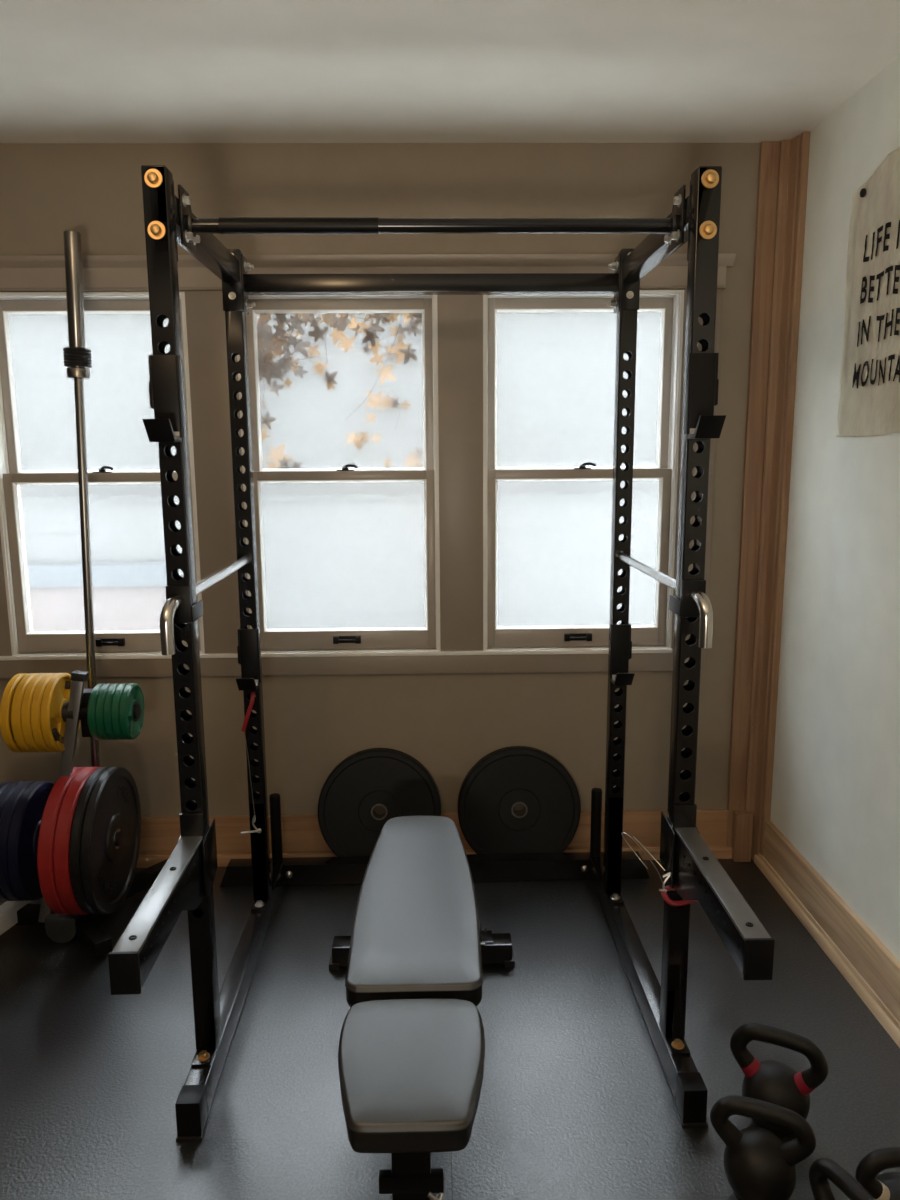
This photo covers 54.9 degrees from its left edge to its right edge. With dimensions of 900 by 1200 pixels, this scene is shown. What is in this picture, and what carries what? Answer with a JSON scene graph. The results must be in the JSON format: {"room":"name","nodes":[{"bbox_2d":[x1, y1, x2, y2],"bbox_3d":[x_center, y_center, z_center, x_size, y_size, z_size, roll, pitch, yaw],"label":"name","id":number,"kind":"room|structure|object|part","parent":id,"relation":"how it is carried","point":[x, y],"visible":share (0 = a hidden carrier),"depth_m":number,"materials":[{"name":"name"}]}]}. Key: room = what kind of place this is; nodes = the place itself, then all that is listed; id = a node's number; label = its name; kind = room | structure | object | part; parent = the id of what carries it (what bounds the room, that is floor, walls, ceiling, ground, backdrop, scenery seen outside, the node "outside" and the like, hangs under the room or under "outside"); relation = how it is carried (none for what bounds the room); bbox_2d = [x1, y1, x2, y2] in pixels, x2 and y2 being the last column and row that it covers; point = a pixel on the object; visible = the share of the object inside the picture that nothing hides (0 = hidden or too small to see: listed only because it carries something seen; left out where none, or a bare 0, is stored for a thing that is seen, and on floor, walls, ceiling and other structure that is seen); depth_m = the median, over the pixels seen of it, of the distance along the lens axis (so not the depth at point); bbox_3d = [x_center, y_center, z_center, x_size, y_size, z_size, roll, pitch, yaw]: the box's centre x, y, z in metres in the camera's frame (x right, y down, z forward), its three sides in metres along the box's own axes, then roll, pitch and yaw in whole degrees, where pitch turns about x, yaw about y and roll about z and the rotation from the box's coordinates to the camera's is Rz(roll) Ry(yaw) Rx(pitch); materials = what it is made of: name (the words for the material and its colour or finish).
{"room":"gym","nodes":[
{"label":"gym","id":0,"kind":"room"},
{"bbox_2d":[0,143,759,816],"bbox_3d":[-0.795,-0.269,3.137,4.232,2.529,0.160,-1,10,-1],"label":"wall","id":1,"kind":"structure","parent":0,"point":[447,722],"depth_m":2.96,"materials":[{"name":"paint"}]},
{"bbox_2d":[0,292,204,655],"bbox_3d":[-1.232,-0.429,3.076,0.689,1.248,0.149,-1,10,-1],"label":"window","id":2,"kind":"structure","parent":1,"relation":"in","point":[40,531],"depth_m":3.06,"materials":[{"name":"glass"}]},
{"bbox_3d":[-1.234,-0.726,3.037,0.607,0.564,0.001,-1,10,-1],"label":"glass pane","id":3,"kind":"part","parent":2,"relation":"part of","materials":[{"name":"white glass"}]},
{"bbox_3d":[-1.234,-0.729,3.037,0.665,0.618,0.034,-1,10,-1],"label":"sash","id":4,"kind":"part","parent":2,"relation":"part of","materials":[{"name":"glass"}]},
{"bbox_3d":[-1.229,-0.132,3.092,0.665,0.640,0.034,-1,10,-1],"label":"sash","id":5,"kind":"part","parent":2,"relation":"part of","materials":[{"name":"glass"}]},
{"bbox_3d":[-1.229,-0.148,3.089,0.607,0.556,0.001,-1,10,-1],"label":"glass pane","id":6,"kind":"part","parent":2,"relation":"part of","materials":[{"name":"white glass"}]},
{"bbox_2d":[0,648,671,659],"bbox_3d":[-0.450,0.194,3.136,2.513,0.015,0.050,-1,10,-1],"label":"trim","id":7,"kind":"structure","parent":1,"relation":"attached to","point":[669,650],"depth_m":3.12,"materials":[{"name":"paint"}]},
{"bbox_2d":[237,295,440,652],"bbox_3d":[-0.381,-0.438,3.092,0.684,1.248,0.149,-1,10,-1],"label":"window","id":8,"kind":"structure","parent":1,"relation":"in","point":[343,389],"depth_m":3.07,"materials":[{"name":"glass"}]},
{"bbox_3d":[-0.384,-0.737,3.052,0.660,0.618,0.034,-1,10,-1],"label":"sash","id":9,"kind":"part","parent":8,"relation":"part of","materials":[{"name":"glass"}]},
{"bbox_3d":[-0.383,-0.734,3.053,0.602,0.564,0.001,-1,10,-1],"label":"glass pane","id":10,"kind":"part","parent":8,"relation":"part of","materials":[{"name":"white glass"}]},
{"bbox_3d":[-0.379,-0.157,3.104,0.602,0.556,0.001,-1,10,-1],"label":"glass pane","id":11,"kind":"part","parent":8,"relation":"part of","materials":[{"name":"white glass"}]},
{"bbox_3d":[-0.378,-0.140,3.107,0.660,0.640,0.034,-1,10,-1],"label":"sash","id":12,"kind":"part","parent":8,"relation":"part of","materials":[{"name":"glass"}]},
{"bbox_2d":[0,652,705,677],"bbox_3d":[-0.407,0.235,3.138,2.678,0.068,0.022,-1,10,-1],"label":"trim","id":13,"kind":"structure","parent":1,"relation":"attached to","point":[639,661],"depth_m":3.13,"materials":[{"name":"paint"}]},
{"bbox_2d":[0,285,725,661],"bbox_3d":[-0.706,-0.392,3.022,3.289,1.337,0.028,-1,10,-1],"label":"trim","id":14,"kind":"structure","parent":1,"relation":"attached to","point":[460,317],"depth_m":3.01,"materials":[{"name":"paint"}]},
{"bbox_2d":[0,266,726,287],"bbox_3d":[-0.711,-1.082,2.907,3.289,0.062,0.024,-1,10,-1],"label":"trim","id":15,"kind":"structure","parent":1,"relation":"attached to","point":[660,275],"depth_m":2.89,"materials":[{"name":"paint"}]},
{"bbox_2d":[0,253,735,267],"bbox_3d":[-0.700,-1.128,2.889,3.312,0.036,0.044,-1,10,-1],"label":"trim","id":16,"kind":"structure","parent":1,"relation":"attached to","point":[724,259],"depth_m":2.88,"materials":[{"name":"paint"}]},
{"bbox_2d":[136,809,731,867],"bbox_3d":[-0.838,0.902,3.237,3.807,0.186,0.034,-1,10,-1],"label":"baseboard","id":17,"kind":"structure","parent":1,"relation":"attached to","point":[302,836],"depth_m":3.24,"materials":[{"name":"brown wood"}]},
{"bbox_2d":[483,290,683,650],"bbox_3d":[0.456,-0.446,3.107,0.685,1.248,0.149,-1,10,-1],"label":"window","id":18,"kind":"structure","parent":1,"relation":"in","point":[549,361],"depth_m":3.08,"materials":[{"name":"glass"}]},
{"bbox_3d":[0.459,-0.165,3.119,0.603,0.556,0.001,-1,10,-1],"label":"glass pane","id":19,"kind":"part","parent":18,"relation":"part of","materials":[{"name":"white glass"}]},
{"bbox_3d":[0.454,-0.743,3.068,0.603,0.564,0.001,-1,10,-1],"label":"glass pane","id":20,"kind":"part","parent":18,"relation":"part of","materials":[{"name":"white glass"}]},
{"bbox_3d":[0.459,-0.148,3.122,0.661,0.640,0.034,-1,10,-1],"label":"sash","id":21,"kind":"part","parent":18,"relation":"part of","materials":[{"name":"glass"}]},
{"bbox_3d":[0.454,-0.746,3.067,0.661,0.618,0.034,-1,10,-1],"label":"sash","id":22,"kind":"part","parent":18,"relation":"part of","materials":[{"name":"glass"}]},
{"bbox_2d":[731,810,752,861],"bbox_3d":[1.096,0.886,3.248,0.062,0.188,0.041,-1,10,-1],"label":"trim","id":23,"kind":"structure","parent":1,"relation":"attached to","point":[742,827],"depth_m":3.23,"materials":[{"name":"brown wood"}]},
{"bbox_2d":[727,141,779,846],"bbox_3d":[1.069,-0.272,3.082,0.061,2.527,0.020,-1,10,-1],"label":"trim","id":24,"kind":"structure","parent":1,"relation":"attached to","point":[769,151],"depth_m":3.04,"materials":[{"name":"brown wood"}]},
{"bbox_2d":[0,859,899,1199],"bbox_3d":[-0.728,1.524,0.434,4.232,0.100,6.093,-1,10,-1],"label":"floor","id":25,"kind":"structure","parent":0,"point":[576,1101],"depth_m":2.19,"materials":[{"name":"rubber"}]},
{"bbox_2d":[0,670,167,958],"bbox_3d":[-1.240,0.642,2.742,0.883,0.871,0.514,-5,11,-27],"label":"plate rack","id":26,"kind":"object","parent":25,"relation":"on","point":[59,928],"visible":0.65,"depth_m":2.72,"materials":[{"name":"grey metal"}]},
{"bbox_2d":[0,782,13,900],"bbox_3d":[-1.403,0.761,2.739,0.034,0.364,0.364,-1,10,-1],"label":"bumper plate","id":27,"kind":"object","parent":26,"relation":"on","point":[3,786],"visible":0.02,"depth_m":2.71,"materials":[{"name":"blue rubber"}]},
{"bbox_2d":[0,781,26,900],"bbox_3d":[-1.369,0.760,2.740,0.034,0.364,0.364,-1,10,-1],"label":"bumper plate","id":28,"kind":"object","parent":26,"relation":"on","point":[4,796],"visible":0.1,"depth_m":2.65,"materials":[{"name":"blue rubber"}]},
{"bbox_2d":[0,673,27,752],"bbox_3d":[-1.319,0.348,2.671,0.029,0.242,0.242,-1,10,-1],"label":"plate","id":29,"kind":"object","parent":26,"relation":"on","point":[7,697],"visible":0.23,"depth_m":2.57,"materials":[{"name":"yellow rubber"}]},
{"bbox_2d":[0,781,37,900],"bbox_3d":[-1.335,0.760,2.740,0.034,0.364,0.364,-1,10,-1],"label":"bumper plate","id":30,"kind":"object","parent":26,"relation":"on","point":[6,816],"visible":0.15,"depth_m":2.59,"materials":[{"name":"blue rubber"}]},
{"bbox_3d":[-1.446,1.030,2.711,0.052,0.060,0.594,2,10,13],"label":"rail","id":31,"kind":"part","parent":26,"relation":"part of","materials":[{"name":"silver metal"}]},
{"bbox_2d":[11,673,38,751],"bbox_3d":[-1.285,0.347,2.671,0.029,0.242,0.242,-1,10,-1],"label":"plate","id":32,"kind":"object","parent":26,"relation":"on","point":[19,692],"visible":0.23,"depth_m":2.57,"materials":[{"name":"yellow rubber"}]},
{"bbox_2d":[6,781,53,900],"bbox_3d":[-1.301,0.760,2.741,0.034,0.364,0.364,-1,10,-1],"label":"bumper plate","id":33,"kind":"object","parent":26,"relation":"on","point":[23,833],"visible":0.58,"depth_m":2.64,"materials":[{"name":"blue rubber"}]},
{"bbox_2d":[21,673,47,751],"bbox_3d":[-1.256,0.347,2.672,0.029,0.242,0.242,-1,10,-1],"label":"plate","id":34,"kind":"object","parent":26,"relation":"on","point":[29,691],"visible":0.2,"depth_m":2.57,"materials":[{"name":"yellow rubber"}]},
{"bbox_3d":[-1.323,1.026,2.816,0.201,0.050,0.050,0,10,5],"label":"leg","id":35,"kind":"part","parent":26,"relation":"part of","materials":[{"name":"black metal"}]},
{"bbox_2d":[30,673,56,751],"bbox_3d":[-1.228,0.347,2.672,0.029,0.242,0.242,-1,10,-1],"label":"plate","id":36,"kind":"object","parent":26,"relation":"on","point":[38,693],"visible":0.22,"depth_m":2.57,"materials":[{"name":"yellow rubber"}]},
{"bbox_2d":[40,673,79,751],"bbox_3d":[-1.199,0.346,2.673,0.029,0.242,0.242,-1,10,-1],"label":"plate","id":37,"kind":"object","parent":26,"relation":"on","point":[56,693],"visible":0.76,"depth_m":2.61,"materials":[{"name":"yellow rubber"}]},
{"bbox_2d":[37,767,85,914],"bbox_3d":[-1.186,0.758,2.743,0.046,0.450,0.450,-1,10,-1],"label":"bumper plate","id":38,"kind":"object","parent":26,"relation":"on","point":[52,807],"visible":0.2,"depth_m":2.54,"materials":[{"name":"red rubber"}]},
{"bbox_3d":[-1.212,0.629,2.699,0.195,0.796,0.026,-2,10,-7],"label":"post","id":39,"kind":"part","parent":26,"relation":"part of","materials":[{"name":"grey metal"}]},
{"bbox_2d":[53,767,99,914],"bbox_3d":[-1.140,0.758,2.744,0.046,0.450,0.450,-1,10,-1],"label":"bumper plate","id":40,"kind":"object","parent":26,"relation":"on","point":[68,805],"visible":0.23,"depth_m":2.55,"materials":[{"name":"red rubber"}]},
{"bbox_2d":[63,230,102,766],"bbox_3d":[-1.206,-0.062,2.879,0.122,2.198,0.078,1,10,8],"label":"barbell","id":41,"kind":"object","parent":26,"relation":"in","point":[74,297],"visible":0.56,"depth_m":2.78,"materials":[{"name":"metal"}]},
{"bbox_2d":[63,347,91,367],"bbox_3d":[-1.186,-0.772,2.759,0.085,0.060,0.087,8,13,41],"label":"collar","id":42,"kind":"object","parent":41,"relation":"attached to","point":[73,356],"visible":0.95,"depth_m":2.73,"materials":[{"name":"black metal"}]},
{"bbox_2d":[69,767,109,913],"bbox_3d":[-1.101,0.758,2.745,0.032,0.450,0.450,-1,10,-1],"label":"bumper plate","id":43,"kind":"object","parent":26,"relation":"on","point":[77,823],"visible":0.14,"depth_m":2.55,"materials":[{"name":"rubber"}]},
{"bbox_3d":[-1.136,1.042,2.716,0.050,0.050,0.255,-9,13,-42],"label":"leg","id":44,"kind":"part","parent":26,"relation":"part of","materials":[{"name":"black metal"}]},
{"bbox_2d":[87,684,104,739],"bbox_3d":[-1.077,0.345,2.675,0.024,0.173,0.173,-1,10,-1],"label":"plate","id":45,"kind":"object","parent":26,"relation":"on","point":[94,694],"visible":0.38,"depth_m":2.60,"materials":[{"name":"green rubber"}]},
{"bbox_2d":[95,683,111,739],"bbox_3d":[-1.053,0.345,2.675,0.024,0.173,0.173,-1,10,-1],"label":"plate","id":46,"kind":"object","parent":26,"relation":"on","point":[102,693],"visible":0.34,"depth_m":2.60,"materials":[{"name":"green rubber"}]},
{"bbox_2d":[80,767,140,913],"bbox_3d":[-1.069,0.757,2.745,0.032,0.450,0.450,-1,10,-1],"label":"bumper plate","id":47,"kind":"object","parent":26,"relation":"on","point":[107,870],"visible":0.98,"depth_m":2.69,"materials":[{"name":"black rubber"}]},
{"bbox_2d":[103,683,120,739],"bbox_3d":[-1.030,0.345,2.676,0.024,0.173,0.173,-1,10,-1],"label":"plate","id":48,"kind":"object","parent":26,"relation":"on","point":[109,695],"visible":0.29,"depth_m":2.60,"materials":[{"name":"green rubber"}]},
{"bbox_2d":[111,683,128,739],"bbox_3d":[-1.006,0.344,2.676,0.024,0.173,0.173,-1,10,-1],"label":"plate","id":49,"kind":"object","parent":26,"relation":"on","point":[118,692],"visible":0.32,"depth_m":2.60,"materials":[{"name":"green rubber"}]},
{"bbox_3d":[-1.092,0.988,3.028,0.050,0.050,0.450,7,12,35],"label":"leg","id":50,"kind":"part","parent":26,"relation":"part of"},
{"bbox_2d":[119,683,144,739],"bbox_3d":[-0.983,0.344,2.677,0.024,0.173,0.173,-1,10,-1],"label":"plate","id":51,"kind":"object","parent":26,"relation":"on","point":[130,727],"visible":0.93,"depth_m":2.64,"materials":[{"name":"green rubber"}]},
{"bbox_2d":[318,748,440,856],"bbox_3d":[-0.258,0.771,3.180,0.450,0.451,0.119,-1,10,-1],"label":"bumper plate","id":52,"kind":"object","parent":25,"relation":"on","point":[394,780],"visible":0.8,"depth_m":3.15,"materials":[{"name":"rubber"}]},
{"bbox_2d":[329,816,514,1199],"bbox_3d":[-0.075,0.967,2.027,0.556,0.454,1.235,-1,10,-1],"label":"weight bench","id":53,"kind":"object","parent":25,"relation":"on","point":[411,1050],"visible":1,"depth_m":1.72,"materials":[{"name":"grey leather"}]},
{"bbox_3d":[-0.067,1.033,1.526,0.112,0.292,0.075,-1,10,-1],"label":"seat post","id":54,"kind":"part","parent":53,"relation":"part of","materials":[{"name":"black metal"}]},
{"bbox_2d":[141,165,721,1141],"bbox_3d":[-0.042,0.071,2.379,1.539,2.101,1.221,-1,10,-1],"label":"power rack","id":55,"kind":"object","parent":25,"relation":"on","point":[169,220],"visible":0.89,"depth_m":2.10,"materials":[{"name":"black metal"}]},
{"bbox_2d":[108,813,217,994],"bbox_3d":[-0.586,0.625,1.813,0.061,0.207,0.576,-1,10,-2],"label":"spotter arm","id":56,"kind":"object","parent":55,"relation":"attached to","point":[187,877],"visible":1,"depth_m":1.75},
{"bbox_3d":[-0.575,0.660,1.531,0.052,0.079,0.008,-1,10,-2],"label":"plate","id":57,"kind":"part","parent":56,"relation":"part of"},
{"bbox_3d":[-0.594,0.548,1.999,0.054,0.117,0.009,-1,10,-2],"label":"plate","id":58,"kind":"part","parent":56,"relation":"part of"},
{"bbox_3d":[-0.566,0.613,2.045,0.004,0.152,0.116,-1,10,-2],"label":"bracket plate","id":59,"kind":"part","parent":56,"relation":"part of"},
{"bbox_2d":[143,355,184,441],"bbox_3d":[-0.603,-0.422,1.811,0.067,0.180,0.124,-1,10,-1],"label":"hook","id":60,"kind":"object","parent":55,"relation":"attached to","point":[165,384],"visible":1,"depth_m":1.82,"materials":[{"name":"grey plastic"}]},
{"bbox_2d":[160,556,249,654],"bbox_3d":[-0.605,-0.023,2.255,0.057,0.136,0.870,-1,10,-1],"label":"pipe","id":61,"kind":"object","parent":55,"relation":"attached to","point":[177,608],"visible":0.98,"depth_m":1.90,"materials":[{"name":"metal"}]},
{"bbox_3d":[-0.599,0.052,1.873,0.031,0.117,0.094,0,10,5],"label":"handle","id":62,"kind":"part","parent":61,"relation":"part of","materials":[{"name":"silver metal"}]},
{"bbox_3d":[-0.597,0.003,1.948,0.057,0.084,0.088,-1,10,-1],"label":"lock plate","id":63,"kind":"part","parent":61,"relation":"part of","materials":[{"name":"metal"}]},
{"bbox_3d":[-0.591,1.092,2.102,0.047,0.008,0.113,-1,10,-1],"label":"foot plate","id":64,"kind":"part","parent":55,"relation":"part of","materials":[{"name":"metal"}]},
{"bbox_3d":[-0.601,1.066,2.516,0.051,0.078,1.135,-1,10,-1],"label":"floor rail","id":65,"kind":"part","parent":55,"relation":"part of","materials":[{"name":"black metal"}]},
{"bbox_2d":[236,628,261,690],"bbox_3d":[-0.617,0.181,2.631,0.067,0.180,0.124,-1,10,-1],"label":"j-cup","id":66,"kind":"object","parent":55,"relation":"attached to","point":[248,648],"visible":0.98,"depth_m":2.65,"materials":[{"name":"grey plastic"}]},
{"bbox_2d":[240,692,261,833],"bbox_3d":[-0.629,0.513,2.696,0.068,0.461,0.030,-4,10,-20],"label":"pin","id":67,"kind":"object","parent":55,"relation":"hanging from","point":[252,697],"visible":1,"depth_m":2.67,"materials":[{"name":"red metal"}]},
{"bbox_3d":[-0.610,0.974,2.799,0.047,0.008,0.113,-1,10,-1],"label":"foot plate","id":68,"kind":"part","parent":55,"relation":"part of","materials":[{"name":"metal"}]},
{"bbox_3d":[-0.619,0.813,3.078,0.038,0.253,0.038,-1,10,-1],"label":"storage post","id":69,"kind":"part","parent":55,"relation":"part of","materials":[{"name":"black metal"}]},
{"bbox_3d":[0.524,0.800,3.107,0.038,0.253,0.038,-1,10,-1],"label":"storage post","id":70,"kind":"part","parent":55,"relation":"part of","materials":[{"name":"black metal"}]},
{"bbox_3d":[0.533,0.961,2.828,0.047,0.008,0.113,-1,10,-1],"label":"foot plate","id":71,"kind":"part","parent":55,"relation":"part of","materials":[{"name":"metal"}]},
{"bbox_2d":[609,623,634,684],"bbox_3d":[0.531,0.168,2.660,0.067,0.180,0.124,-1,10,-1],"label":"j-cup","id":72,"kind":"object","parent":55,"relation":"attached to","point":[620,650],"visible":0.97,"depth_m":2.67,"materials":[{"name":"grey plastic"}]},
{"bbox_3d":[0.541,1.053,2.545,0.051,0.078,1.135,-1,10,-1],"label":"floor rail","id":73,"kind":"part","parent":55,"relation":"part of","materials":[{"name":"black metal"}]},
{"bbox_2d":[622,832,697,905],"bbox_3d":[0.499,0.639,2.079,0.070,0.127,0.197,-7,12,-35],"label":"pin","id":74,"kind":"object","parent":55,"relation":"attached to","point":[664,889],"visible":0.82,"depth_m":2.04,"materials":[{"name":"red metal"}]},
{"bbox_2d":[618,552,712,647],"bbox_3d":[0.533,-0.035,2.284,0.057,0.136,0.870,-1,10,-1],"label":"pipe","id":75,"kind":"object","parent":55,"relation":"attached to","point":[694,602],"visible":0.98,"depth_m":1.93,"materials":[{"name":"metal"}]},
{"bbox_3d":[0.542,-0.010,1.977,0.057,0.084,0.088,-1,10,-1],"label":"lock plate","id":76,"kind":"part","parent":75,"relation":"part of","materials":[{"name":"metal"}]},
{"bbox_3d":[0.548,0.039,1.903,0.031,0.117,0.094,-2,10,-8],"label":"handle","id":77,"kind":"part","parent":75,"relation":"part of","materials":[{"name":"silver metal"}]},
{"bbox_3d":[0.552,1.079,2.131,0.047,0.008,0.113,-1,10,-1],"label":"foot plate","id":78,"kind":"part","parent":55,"relation":"part of","materials":[{"name":"black metal"}]},
{"bbox_2d":[684,353,725,438],"bbox_3d":[0.545,-0.435,1.840,0.067,0.180,0.124,-1,10,-1],"label":"hook","id":79,"kind":"object","parent":55,"relation":"attached to","point":[702,381],"visible":1,"depth_m":1.85,"materials":[{"name":"black metal"}]},
{"bbox_2d":[660,804,774,979],"bbox_3d":[0.552,0.612,1.842,0.061,0.207,0.576,-1,10,-1],"label":"spotter arm","id":80,"kind":"object","parent":55,"relation":"attached to","point":[696,873],"visible":1,"depth_m":1.77},
{"bbox_3d":[0.520,0.601,2.073,0.004,0.152,0.116,-1,10,-1],"label":"bracket plate","id":81,"kind":"part","parent":80,"relation":"part of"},
{"bbox_3d":[0.549,0.535,2.028,0.054,0.117,0.009,-1,10,-1],"label":"plate","id":82,"kind":"part","parent":80,"relation":"part of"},
{"bbox_3d":[0.556,0.647,1.560,0.052,0.079,0.008,-1,10,-1],"label":"plate","id":83,"kind":"part","parent":80,"relation":"part of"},
{"bbox_2d":[458,746,580,853],"bbox_3d":[0.253,0.766,3.189,0.450,0.451,0.119,-1,10,-1],"label":"bumper plate","id":84,"kind":"object","parent":25,"relation":"on","point":[504,778],"visible":0.92,"depth_m":3.16,"materials":[{"name":"rubber"}]},
{"bbox_2d":[710,1095,815,1199],"bbox_3d":[0.637,1.127,1.777,0.167,0.213,0.142,-3,10,-16],"label":"kettlebell","id":85,"kind":"object","parent":25,"relation":"on","point":[758,1165],"visible":1,"depth_m":1.74,"materials":[{"name":"metal"}]},
{"bbox_3d":[0.637,1.091,1.770,0.205,0.140,0.050,4,10,23],"label":"handle","id":86,"kind":"part","parent":85,"relation":"part of","materials":[{"name":"metal"}]},
{"bbox_2d":[730,1023,827,1136],"bbox_3d":[0.744,1.083,1.969,0.171,0.233,0.146,-2,10,-11],"label":"kettlebell","id":87,"kind":"object","parent":25,"relation":"on","point":[776,1082],"visible":0.88,"depth_m":1.94,"materials":[{"name":"metal"}]},
{"bbox_3d":[0.743,1.045,1.963,0.210,0.156,0.052,5,11,27],"label":"handle","id":88,"kind":"part","parent":87,"relation":"part of","materials":[{"name":"metal"}]},
{"bbox_2d":[809,1157,874,1199],"bbox_3d":[0.732,1.159,1.590,0.140,0.212,0.149,3,10,20],"label":"kettlebell","id":89,"kind":"object","parent":25,"relation":"on","point":[822,1169],"visible":1,"depth_m":1.61,"materials":[{"name":"metal"}]},
{"bbox_2d":[856,1146,899,1199],"bbox_3d":[0.876,1.147,1.663,0.159,0.210,0.140,7,12,39],"label":"kettlebell","id":90,"kind":"object","parent":25,"relation":"on","point":[886,1186],"visible":0.96,"depth_m":1.64,"materials":[{"name":"metal"}]},
{"bbox_2d":[0,0,899,142],"bbox_3d":[-0.747,-1.067,-0.008,4.232,0.100,6.093,-1,10,-1],"label":"ceiling","id":91,"kind":"structure","parent":0,"point":[72,71],"depth_m":2.30,"materials":[{"name":"paint"}]},
{"bbox_2d":[770,55,899,960],"bbox_3d":[1.300,0.222,0.171,0.160,2.529,5.933,-1,10,-1],"label":"wall","id":92,"kind":"structure","parent":0,"point":[835,799],"depth_m":2.61,"materials":[{"name":"paint"}]},
{"bbox_2d":[745,132,810,860],"bbox_3d":[1.132,-0.265,3.039,0.062,2.526,0.110,-1,10,-1],"label":"trim","id":93,"kind":"structure","parent":92,"relation":"attached to","point":[794,153],"depth_m":3.00,"materials":[{"name":"brown wood"}]},
{"bbox_2d":[754,821,899,1047],"bbox_3d":[1.210,1.369,0.414,0.034,0.186,5.710,-1,10,-1],"label":"baseboard","id":94,"kind":"structure","parent":92,"relation":"attached to","point":[870,968],"depth_m":2.60,"materials":[{"name":"brown wood"}]},
{"bbox_2d":[860,188,865,197],"bbox_3d":[1.154,-1.132,2.407,0.024,0.024,0.024,-1,10,-1],"label":"screw","id":95,"kind":"object","parent":92,"relation":"attached to","point":[863,190],"depth_m":2.40,"materials":[{"name":"black metal"}]},
{"bbox_2d":[836,147,899,436],"bbox_3d":[1.163,-0.770,2.084,0.010,0.731,0.921,-1,10,-1],"label":"banner","id":96,"kind":"object","parent":92,"relation":"attached to","point":[869,398],"visible":1,"depth_m":2.37,"materials":[{"name":"beige fabric"}]}
]}

